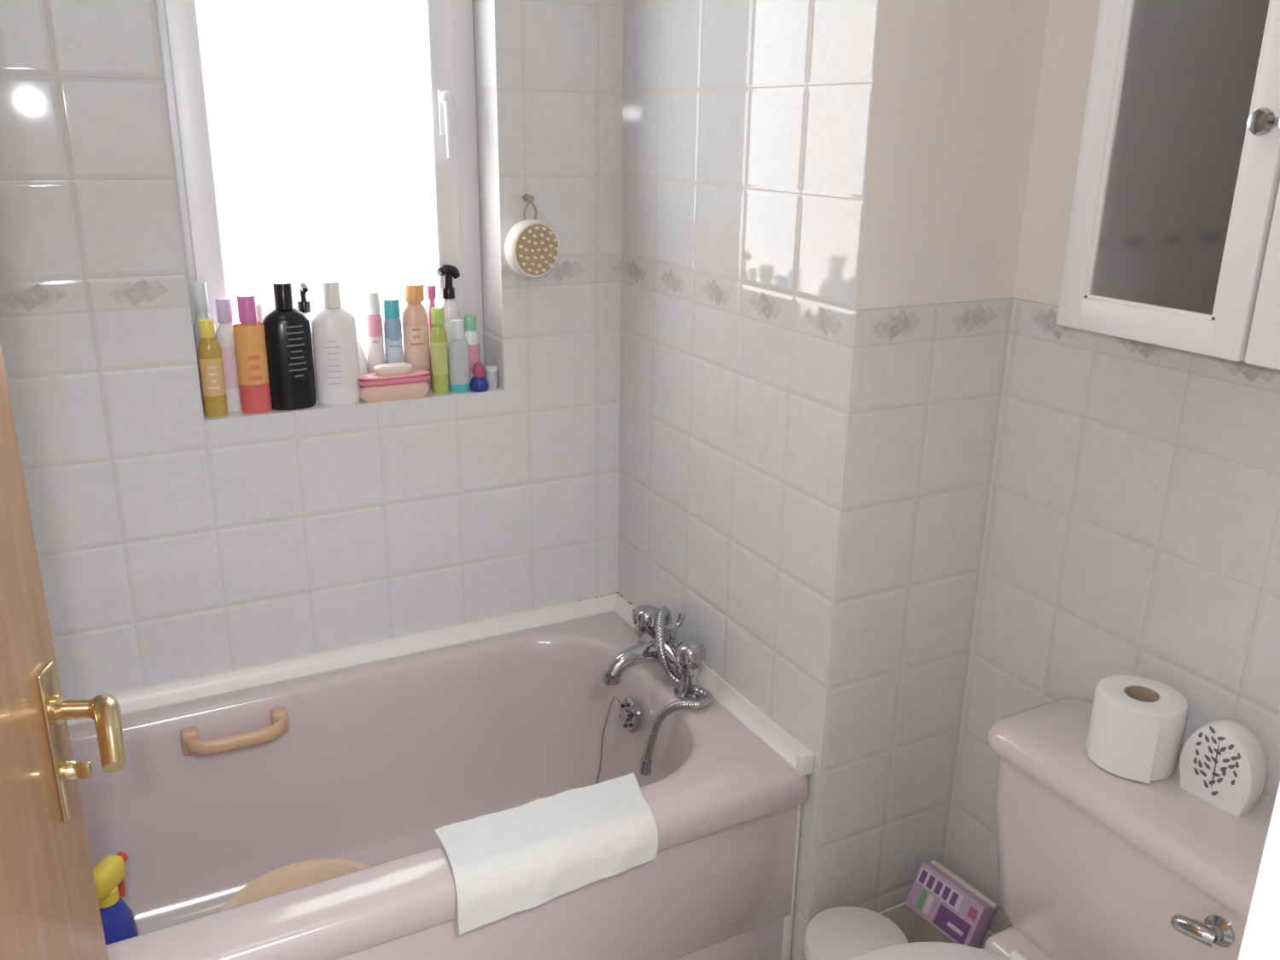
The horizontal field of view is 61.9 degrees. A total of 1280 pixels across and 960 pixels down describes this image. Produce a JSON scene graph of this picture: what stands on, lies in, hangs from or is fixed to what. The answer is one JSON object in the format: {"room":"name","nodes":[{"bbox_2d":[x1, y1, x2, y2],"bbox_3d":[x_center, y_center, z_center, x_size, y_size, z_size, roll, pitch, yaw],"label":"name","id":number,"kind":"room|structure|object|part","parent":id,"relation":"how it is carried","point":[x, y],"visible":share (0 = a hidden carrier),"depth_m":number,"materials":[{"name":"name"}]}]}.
{"room":"bathroom","nodes":[
{"label":"bathroom","id":0,"kind":"room"},
{"bbox_2d":[0,0,623,698],"bbox_3d":[-0.913,-0.253,1.823,1.860,2.350,0.220,-9,21,-26],"label":"wall","id":1,"kind":"structure","parent":0,"point":[175,542],"depth_m":1.92,"materials":[{"name":"tile"}]},
{"bbox_2d":[192,280,215,411],"bbox_3d":[-0.757,-0.232,1.865,0.036,0.228,0.032,-9,21,-26],"label":"spray bottle","id":2,"kind":"object","parent":1,"relation":"on","point":[200,288],"visible":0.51,"depth_m":1.84,"materials":[{"name":"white plastic"}]},
{"bbox_2d":[197,318,227,417],"bbox_3d":[-0.740,-0.193,1.844,0.038,0.168,0.031,-9,21,-26],"label":"oil bottle","id":3,"kind":"object","parent":1,"relation":"on","point":[209,350],"visible":1,"depth_m":1.83,"materials":[{"name":"yellow plastic"}]},
{"bbox_2d":[215,297,242,412],"bbox_3d":[-0.722,-0.219,1.875,0.040,0.198,0.028,-9,21,-26],"label":"lotion bottle","id":4,"kind":"object","parent":1,"relation":"on","point":[224,334],"visible":0.66,"depth_m":1.86,"materials":[{"name":"white plastic"}]},
{"bbox_2d":[232,294,272,413],"bbox_3d":[-0.680,-0.220,1.869,0.052,0.205,0.037,-9,21,-26],"label":"bottle","id":5,"kind":"object","parent":1,"relation":"on","point":[249,336],"visible":1,"depth_m":1.86,"materials":[{"name":"orange plastic"}]},
{"bbox_2d":[256,302,263,322],"bbox_3d":[-0.683,-0.225,1.918,0.034,0.183,0.026,-9,21,-26],"label":"bottle","id":6,"kind":"object","parent":1,"relation":"on","point":[259,311],"visible":0.16,"depth_m":1.89,"materials":[{"name":"plastic"}]},
{"bbox_2d":[261,281,316,410],"bbox_3d":[-0.626,-0.238,1.897,0.084,0.223,0.051,-9,21,-26],"label":"shampoo bottle","id":7,"kind":"object","parent":1,"relation":"on","point":[288,342],"visible":0.98,"depth_m":1.88,"materials":[{"name":"black plastic"}]},
{"bbox_2d":[296,282,317,400],"bbox_3d":[-0.609,-0.252,1.948,0.033,0.217,0.038,1,18,0],"label":"pump bottle","id":8,"kind":"object","parent":1,"relation":"on","point":[304,305],"visible":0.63,"depth_m":1.93,"materials":[{"name":"black plastic"}]},
{"bbox_2d":[154,0,484,392],"bbox_3d":[-0.561,-0.661,1.909,0.548,1.020,0.151,-9,21,-26],"label":"window","id":9,"kind":"structure","parent":1,"relation":"in","point":[314,142],"depth_m":1.91,"materials":[{"name":"white glass"}]},
{"bbox_2d":[311,280,360,405],"bbox_3d":[-0.552,-0.248,1.934,0.080,0.221,0.050,-9,21,-26],"label":"bottle","id":10,"kind":"object","parent":1,"relation":"on","point":[334,329],"visible":0.99,"depth_m":1.92,"materials":[{"name":"white plastic"}]},
{"bbox_2d":[357,340,368,386],"bbox_3d":[-0.528,-0.209,2.002,0.036,0.105,0.036,-9,21,-26],"label":"bottle","id":11,"kind":"object","parent":1,"relation":"on","point":[363,369],"visible":0.3,"depth_m":1.99,"materials":[{"name":"white plastic"}]},
{"bbox_2d":[364,290,384,373],"bbox_3d":[-0.498,-0.256,2.005,0.032,0.193,0.031,-9,21,-26],"label":"bottle","id":12,"kind":"object","parent":1,"relation":"on","point":[374,330],"visible":0.68,"depth_m":1.99,"materials":[{"name":"white plastic"}]},
{"bbox_2d":[383,297,403,363],"bbox_3d":[-0.467,-0.254,2.023,0.034,0.178,0.034,-9,21,-26],"label":"bottle","id":13,"kind":"object","parent":1,"relation":"on","point":[392,322],"visible":0.77,"depth_m":2.00,"materials":[{"name":"blue plastic"}]},
{"bbox_2d":[356,362,430,402],"bbox_3d":[-0.459,-0.184,1.994,0.140,0.064,0.048,-9,21,-26],"label":"soap dish","id":14,"kind":"object","parent":1,"relation":"on","point":[392,381],"visible":1,"depth_m":1.98,"materials":[{"name":"pink plastic"}]},
{"bbox_2d":[401,283,430,389],"bbox_3d":[-0.428,-0.272,2.039,0.050,0.203,0.038,-9,21,-26],"label":"lotion bottle","id":15,"kind":"object","parent":1,"relation":"on","point":[415,320],"visible":0.8,"depth_m":2.02,"materials":[{"name":"plastic"}]},
{"bbox_2d":[426,285,436,388],"bbox_3d":[-0.399,-0.276,2.061,0.018,0.198,0.018,0,18,-2],"label":"bottle","id":16,"kind":"object","parent":1,"relation":"on","point":[430,288],"visible":0.48,"depth_m":2.04,"materials":[{"name":"pink plastic"}]},
{"bbox_2d":[430,306,448,394],"bbox_3d":[-0.381,-0.245,2.026,0.032,0.163,0.026,-9,21,-26],"label":"bottle","id":17,"kind":"object","parent":1,"relation":"on","point":[438,334],"visible":1,"depth_m":2.02,"materials":[{"name":"green plastic"}]},
{"bbox_2d":[436,264,459,388],"bbox_3d":[-0.366,-0.297,2.064,0.045,0.237,0.029,-9,21,-26],"label":"bottle","id":18,"kind":"object","parent":1,"relation":"on","point":[450,311],"visible":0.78,"depth_m":2.04,"materials":[{"name":"white plastic"}]},
{"bbox_2d":[448,319,470,392],"bbox_3d":[-0.347,-0.237,2.043,0.040,0.138,0.028,-9,21,-26],"label":"mouthwash bottle","id":19,"kind":"object","parent":1,"relation":"on","point":[459,373],"visible":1,"depth_m":2.03,"materials":[{"name":"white plastic"}]},
{"bbox_2d":[464,315,479,381],"bbox_3d":[-0.329,-0.250,2.083,0.032,0.138,0.026,-9,21,-26],"label":"bottle","id":20,"kind":"object","parent":1,"relation":"on","point":[471,335],"visible":0.64,"depth_m":2.07,"materials":[{"name":"pink plastic"}]},
{"bbox_2d":[470,361,488,392],"bbox_3d":[-0.312,-0.201,2.065,0.036,0.055,0.036,-9,21,-26],"label":"perfume bottle","id":21,"kind":"object","parent":1,"relation":"on","point":[479,383],"visible":1,"depth_m":2.06,"materials":[{"name":"blue glass"}]},
{"bbox_2d":[484,365,498,389],"bbox_3d":[-0.291,-0.202,2.091,0.024,0.042,0.024,-9,21,-26],"label":"glass jar","id":22,"kind":"object","parent":1,"relation":"on","point":[491,370],"visible":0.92,"depth_m":2.08,"materials":[{"name":"white glass"}]},
{"bbox_2d":[504,194,558,278],"bbox_3d":[-0.203,-0.452,1.983,0.106,0.149,0.060,-14,23,-38],"label":"scrub brush","id":23,"kind":"object","parent":1,"relation":"attached to","point":[531,246],"visible":1,"depth_m":1.97,"materials":[{"name":"plastic"}]},
{"bbox_2d":[617,0,1049,959],"bbox_3d":[0.280,-0.304,2.031,0.450,2.350,0.954,-9,21,-26],"label":"wall","id":24,"kind":"structure","parent":0,"point":[823,206],"depth_m":1.70,"materials":[{"name":"tile"}]},
{"bbox_2d":[942,0,1279,934],"bbox_3d":[0.882,-0.037,1.254,0.150,2.350,1.071,-9,21,-26],"label":"wall","id":25,"kind":"structure","parent":0,"point":[1132,524],"depth_m":1.52,"materials":[{"name":"tile"}]},
{"bbox_2d":[1056,0,1279,370],"bbox_3d":[0.721,-0.439,1.103,0.174,0.637,0.522,-9,21,-26],"label":"upper cabinet","id":26,"kind":"object","parent":25,"relation":"attached to","point":[1173,241],"visible":1,"depth_m":1.22,"materials":[{"name":"white paint"}]},
{"bbox_3d":[-0.313,1.126,1.551,2.310,0.080,2.020,-9,21,-26],"label":"floor","id":27,"kind":"structure","parent":0,"visible":0},
{"bbox_2d":[67,610,808,959],"bbox_3d":[-0.640,0.739,1.750,1.702,0.520,0.715,-9,21,-26],"label":"bathtub","id":28,"kind":"object","parent":27,"relation":"on","point":[213,795],"visible":0.89,"depth_m":1.92,"materials":[{"name":"pink ceramic"}]},
{"bbox_2d":[93,851,138,944],"bbox_3d":[-0.805,0.730,1.643,0.070,0.326,0.084,-9,21,-26],"label":"spray bottle","id":29,"kind":"object","parent":28,"relation":"on","point":[119,923],"visible":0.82,"depth_m":1.60,"materials":[{"name":"blue plastic"}]},
{"bbox_3d":[-0.726,0.459,1.925,0.182,0.044,0.057,-9,21,-26],"label":"bath grip handle","id":30,"kind":"part","parent":28,"relation":"part of","materials":[{"name":"beige plastic"}]},
{"bbox_2d":[220,858,371,911],"bbox_3d":[-0.544,0.784,1.766,0.298,0.154,0.298,-9,21,-26],"label":"bath mat","id":31,"kind":"object","parent":28,"relation":"on","point":[298,875],"visible":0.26,"depth_m":1.85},
{"bbox_2d":[66,592,814,776],"bbox_3d":[-0.633,0.477,1.668,1.700,0.038,0.716,-9,21,-26],"label":"seal","id":32,"kind":"object","parent":28,"relation":"on","point":[801,759],"visible":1,"depth_m":2.02,"materials":[{"name":"white plastic"}]},
{"bbox_2d":[434,773,657,936],"bbox_3d":[-0.131,0.553,1.604,0.341,0.086,0.134,-9,21,-26],"label":"hand towel","id":33,"kind":"object","parent":28,"relation":"on","point":[503,864],"visible":1,"depth_m":1.57,"materials":[{"name":"white fabric"}]},
{"bbox_3d":[-0.103,0.566,2.148,0.130,0.314,0.068,0,18,-3],"label":"plug chain","id":34,"kind":"part","parent":28,"relation":"part of","materials":[{"name":"silver metal"}]},
{"bbox_2d":[601,605,713,775],"bbox_3d":[0.054,0.389,2.038,0.222,0.290,0.199,9,20,24],"label":"mixer tap","id":35,"kind":"object","parent":28,"relation":"attached to","point":[655,632],"visible":1,"depth_m":1.98,"materials":[{"name":"silver metal"}]},
{"bbox_2d":[802,906,907,959],"bbox_3d":[0.346,0.871,1.757,0.172,0.295,0.172,-9,21,-26],"label":"pedal bin","id":36,"kind":"object","parent":27,"relation":"on","point":[841,933],"visible":0.9,"depth_m":1.72,"materials":[{"name":"white plastic"}]},
{"bbox_2d":[878,860,1000,948],"bbox_3d":[0.523,0.848,1.830,0.191,0.298,0.245,-9,21,-26],"label":"storage basket","id":37,"kind":"object","parent":27,"relation":"on","point":[940,905],"visible":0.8,"depth_m":1.84,"materials":[{"name":"purple cardboard"}]},
{"bbox_2d":[848,698,1275,959],"bbox_3d":[0.455,0.776,1.368,0.714,0.722,0.496,-9,21,-26],"label":"toilet","id":38,"kind":"object","parent":27,"relation":"on","point":[1095,863],"visible":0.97,"depth_m":1.39,"materials":[{"name":"pink ceramic"}]},
{"bbox_2d":[1086,674,1187,783],"bbox_3d":[0.661,0.329,1.423,0.113,0.099,0.112,-9,21,-26],"label":"toilet roll","id":39,"kind":"object","parent":38,"relation":"on","point":[1137,724],"depth_m":1.38,"materials":[{"name":"white paper"}]},
{"bbox_2d":[1179,719,1266,816],"bbox_3d":[0.733,0.354,1.341,0.039,0.105,0.094,-11,22,-32],"label":"air freshener","id":40,"kind":"object","parent":38,"relation":"on","point":[1222,763],"visible":1,"depth_m":1.32,"materials":[{"name":"white plastic"}]},
{"bbox_3d":[0.152,0.246,0.365,2.010,2.350,0.100,-9,21,-26],"label":"wall","id":41,"kind":"structure","parent":0,"visible":0},
{"bbox_2d":[0,343,126,959],"bbox_3d":[-0.454,0.356,0.576,0.116,1.979,0.831,-1,18,-5],"label":"door","id":42,"kind":"structure","parent":41,"relation":"in","point":[49,909],"depth_m":0.90,"materials":[{"name":"brown wood"}]},
{"bbox_2d":[1237,782,1279,959],"bbox_3d":[-0.063,0.428,0.314,0.865,2.030,0.122,-9,21,-26],"label":"lining","id":43,"kind":"object","parent":41,"relation":"attached to","point":[1261,936],"visible":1,"depth_m":0.47,"materials":[{"name":"white paint"}]}
]}

